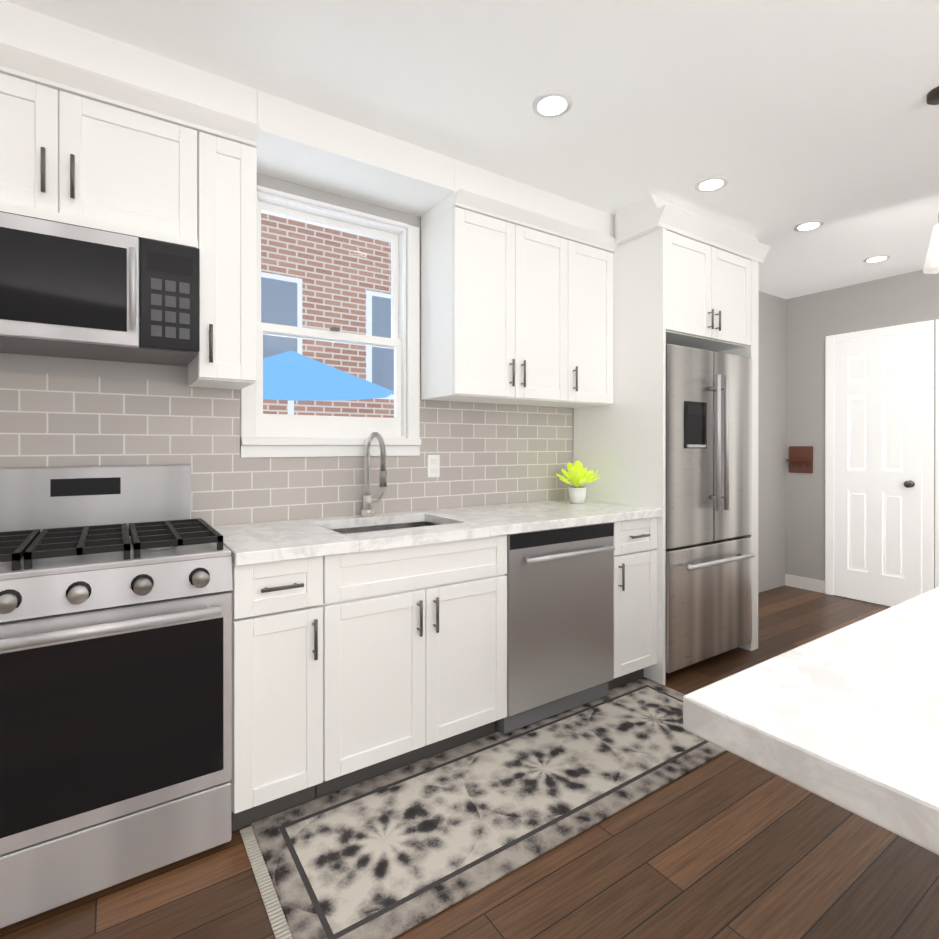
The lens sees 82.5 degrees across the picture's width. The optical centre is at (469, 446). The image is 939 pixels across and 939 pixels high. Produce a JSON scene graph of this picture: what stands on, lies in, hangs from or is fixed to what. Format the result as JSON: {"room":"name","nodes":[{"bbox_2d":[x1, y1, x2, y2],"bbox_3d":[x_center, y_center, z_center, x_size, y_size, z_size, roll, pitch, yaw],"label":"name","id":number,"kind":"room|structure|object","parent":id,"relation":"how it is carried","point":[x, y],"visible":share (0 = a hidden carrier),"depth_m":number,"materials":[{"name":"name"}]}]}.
{"room":"kitchen","nodes":[
{"label":"kitchen","id":0,"kind":"room"},
{"bbox_2d":[0,173,785,592],"bbox_3d":[-0.220,-0.036,2.781,7.440,2.530,0.128,0,0,-34],"label":"wall","id":1,"kind":"structure","parent":0,"point":[58,411],"depth_m":2.35,"materials":[{"name":"grey paint"}]},
{"bbox_2d":[0,73,196,238],"bbox_3d":[-1.328,-0.897,1.744,0.758,0.385,0.352,0,0,-34],"label":"upper cabinet","id":2,"kind":"object","parent":1,"relation":"attached to","point":[67,153],"visible":0.77,"depth_m":1.68,"materials":[{"name":"white wood"}]},
{"bbox_2d":[0,201,199,366],"bbox_3d":[-1.308,-0.509,1.716,0.756,0.389,0.422,0,0,-34],"label":"over-the-range microwave","id":3,"kind":"object","parent":2,"relation":"attached to","point":[73,286],"visible":1,"depth_m":1.64,"materials":[{"name":"silver metal"}]},
{"bbox_2d":[188,132,256,389],"bbox_3d":[-0.931,-0.662,2.010,0.190,0.855,0.352,0,0,-34],"label":"upper cabinet","id":4,"kind":"object","parent":1,"relation":"attached to","point":[225,357],"visible":0.96,"depth_m":1.90,"materials":[{"name":"white wood"}]},
{"bbox_2d":[240,185,420,457],"bbox_3d":[-0.629,-0.525,2.490,0.837,1.139,0.154,0,0,-34],"label":"kitchen window","id":5,"kind":"structure","parent":1,"relation":"in","point":[258,426],"depth_m":2.50,"materials":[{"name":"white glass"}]},
{"bbox_2d":[428,455,439,477],"bbox_3d":[-0.182,0.099,2.725,0.070,0.114,0.008,0,0,-34],"label":"electrical outlet plate","id":6,"kind":"object","parent":1,"relation":"attached to","point":[433,465],"visible":1,"depth_m":2.72,"materials":[{"name":"white plastic"}]},
{"bbox_2d":[421,207,612,407],"bbox_3d":[0.293,-0.664,2.830,1.056,0.855,0.352,0,0,-34],"label":"upper cabinet","id":7,"kind":"object","parent":1,"relation":"attached to","point":[512,314],"visible":1,"depth_m":2.63,"materials":[{"name":"white wood"}]},
{"bbox_2d":[0,585,938,938],"bbox_3d":[1.468,1.283,0.264,7.440,0.100,6.194,0,0,-34],"label":"floor","id":8,"kind":"structure","parent":0,"point":[726,845],"depth_m":1.52,"materials":[{"name":"brown wood"}]},
{"bbox_2d":[0,465,232,928],"bbox_3d":[-1.190,0.651,1.648,0.756,1.160,0.669,0,0,-34],"label":"range","id":9,"kind":"object","parent":8,"relation":"on","point":[116,586],"visible":1,"depth_m":1.49,"materials":[{"name":"silver metal"}]},
{"bbox_2d":[230,556,322,830],"bbox_3d":[-0.764,0.796,1.950,0.278,0.868,0.642,0,0,-34],"label":"base cabinet","id":10,"kind":"object","parent":8,"relation":"on","point":[277,687],"visible":0.83,"depth_m":1.71,"materials":[{"name":"white wood"}]},
{"bbox_2d":[315,535,506,798],"bbox_3d":[-0.323,0.796,2.245,0.774,0.868,0.642,0,0,-34],"label":"base cabinet","id":11,"kind":"object","parent":8,"relation":"on","point":[414,653],"visible":0.96,"depth_m":1.98,"materials":[{"name":"white wood"}]},
{"bbox_2d":[211,432,661,565],"bbox_3d":[-0.035,0.252,2.442,2.038,0.636,0.641,0,0,-34],"label":"countertop","id":12,"kind":"structure","parent":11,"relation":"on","point":[367,529],"depth_m":2.26,"materials":[{"name":"white stone"}]},
{"bbox_2d":[361,432,387,516],"bbox_3d":[-0.400,0.127,2.415,0.119,0.386,0.214,0,0,-34],"label":"faucet","id":13,"kind":"object","parent":12,"relation":"on","point":[367,511],"depth_m":2.44,"materials":[{"name":"silver metal"}]},
{"bbox_2d":[556,460,599,503],"bbox_3d":[0.613,0.196,3.007,0.210,0.243,0.241,0,0,-34],"label":"potted plant","id":14,"kind":"object","parent":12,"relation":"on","point":[577,474],"visible":1,"depth_m":2.97,"materials":[{"name":"green plant"}]},
{"bbox_2d":[240,677,726,938],"bbox_3d":[0.269,1.224,2.017,2.009,0.010,0.622,0,0,-34],"label":"rug","id":15,"kind":"object","parent":8,"relation":"on","point":[393,853],"visible":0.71,"depth_m":1.77,"materials":[{"name":"beige fabric"}]},
{"bbox_2d":[495,522,614,733],"bbox_3d":[0.276,0.796,2.631,0.639,0.866,0.669,0,0,-34],"label":"dishwasher","id":16,"kind":"object","parent":8,"relation":"on","point":[559,620],"visible":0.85,"depth_m":2.37,"materials":[{"name":"silver metal"}]},
{"bbox_2d":[608,517,656,689],"bbox_3d":[0.676,0.794,2.915,0.329,0.868,0.642,0,0,-34],"label":"base cabinet","id":17,"kind":"object","parent":8,"relation":"on","point":[634,601],"visible":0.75,"depth_m":2.68,"materials":[{"name":"white wood"}]},
{"bbox_2d":[573,228,758,684],"bbox_3d":[1.207,0.053,3.252,0.925,2.350,0.672,0,0,-34],"label":"surround","id":18,"kind":"object","parent":8,"relation":"on","point":[669,287],"visible":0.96,"depth_m":2.93,"materials":[{"name":"white wood"}]},
{"bbox_2d":[665,344,754,672],"bbox_3d":[1.199,0.348,3.210,0.806,1.760,0.697,0,0,-34],"label":"refrigerator","id":19,"kind":"object","parent":8,"relation":"on","point":[708,604],"visible":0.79,"depth_m":2.92,"materials":[{"name":"silver metal"}]},
{"bbox_2d":[683,587,938,854],"bbox_3d":[1.613,0.777,0.900,2.450,0.910,1.150,0,0,-34],"label":"kitchen island","id":20,"kind":"object","parent":8,"relation":"on","point":[846,717],"visible":1,"depth_m":0.65,"materials":[{"name":"white stone"}]},
{"bbox_2d":[5,0,938,298],"bbox_3d":[1.468,-1.347,0.260,7.440,0.100,6.194,0,0,-34],"label":"ceiling","id":21,"kind":"structure","parent":0,"point":[783,116],"depth_m":1.95,"materials":[{"name":"white paint"}]},
{"bbox_2d":[0,0,770,263],"bbox_3d":[-0.345,-1.195,2.207,4.755,0.208,0.699,0,0,-34],"label":"soffit","id":22,"kind":"object","parent":21,"relation":"attached to","point":[292,142],"visible":0.83,"depth_m":2.13,"materials":[{"name":"white paint"}]},
{"bbox_2d":[532,91,571,117],"bbox_3d":[0.314,-1.295,2.030,0.150,0.008,0.150,0,0,-34],"label":"recessed light","id":23,"kind":"object","parent":21,"relation":"in","point":[553,104],"visible":1,"depth_m":2.02,"materials":[{"name":"white plastic"}]},
{"bbox_2d":[695,176,727,191],"bbox_3d":[1.195,-1.296,2.644,0.150,0.008,0.150,0,0,-34],"label":"recessed light","id":24,"kind":"object","parent":21,"relation":"in","point":[710,184],"visible":1,"depth_m":2.63,"materials":[{"name":"white plastic"}]},
{"bbox_2d":[794,220,823,230],"bbox_3d":[1.992,-1.297,3.142,0.150,0.008,0.150,0,0,-34],"label":"recessed light","id":25,"kind":"object","parent":21,"relation":"in","point":[809,225],"visible":1,"depth_m":3.12,"materials":[{"name":"white plastic"}]},
{"bbox_2d":[863,255,889,262],"bbox_3d":[2.815,-1.298,3.700,0.150,0.008,0.150,0,0,-34],"label":"recessed light","id":26,"kind":"object","parent":21,"relation":"in","point":[876,258],"visible":0.98,"depth_m":3.68,"materials":[{"name":"white plastic"}]},
{"bbox_2d":[923,86,938,273],"bbox_3d":[1.732,-0.974,1.951,0.120,0.649,0.120,0,0,-34],"label":"pendant lamp","id":27,"kind":"object","parent":21,"relation":"hanging from","point":[931,265],"visible":1,"depth_m":1.95,"materials":[{"name":"white glass"}]},
{"bbox_2d":[785,270,938,606],"bbox_3d":[4.537,-0.035,2.246,0.132,2.530,6.074,0,0,-34],"label":"wall","id":28,"kind":"structure","parent":0,"point":[813,320],"depth_m":4.53,"materials":[{"name":"grey paint"}]},
{"bbox_2d":[786,446,812,472],"bbox_3d":[2.848,0.111,4.615,0.059,0.230,0.190,0,0,-34],"label":"shelf","id":29,"kind":"object","parent":28,"relation":"attached to","point":[800,459],"visible":1,"depth_m":4.61,"materials":[{"name":"red wood"}]},
{"bbox_2d":[825,320,933,606],"bbox_3d":[3.135,0.154,4.148,0.100,2.145,0.705,0,0,-34],"label":"entry door","id":30,"kind":"structure","parent":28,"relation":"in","point":[879,469],"depth_m":4.13,"materials":[{"name":"white wood"}]},
{"bbox_2d":[935,319,938,587],"bbox_3d":[3.527,0.155,3.564,0.100,2.145,0.678,0,0,-34],"label":"closet door","id":31,"kind":"structure","parent":28,"relation":"in","point":[937,475],"depth_m":3.85,"materials":[{"name":"white wood"}]},
{"label":"outside","id":32,"kind":"structure","parent":0,"visible":0},
{"bbox_2d":[261,213,393,417],"bbox_3d":[1.814,-2.769,7.107,17.000,10.020,4.350,0,0,-34],"label":"brick building","id":33,"kind":"structure","parent":32,"point":[270,254],"depth_m":7.19,"materials":[{"name":"brick"}]},
{"bbox_2d":[263,350,393,414],"bbox_3d":[-1.452,0.721,4.353,1.700,3.010,1.617,0,0,-34],"label":"umbrella","id":34,"kind":"object","parent":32,"point":[326,379],"depth_m":4.06,"materials":[{"name":"blue fabric"}]}
]}

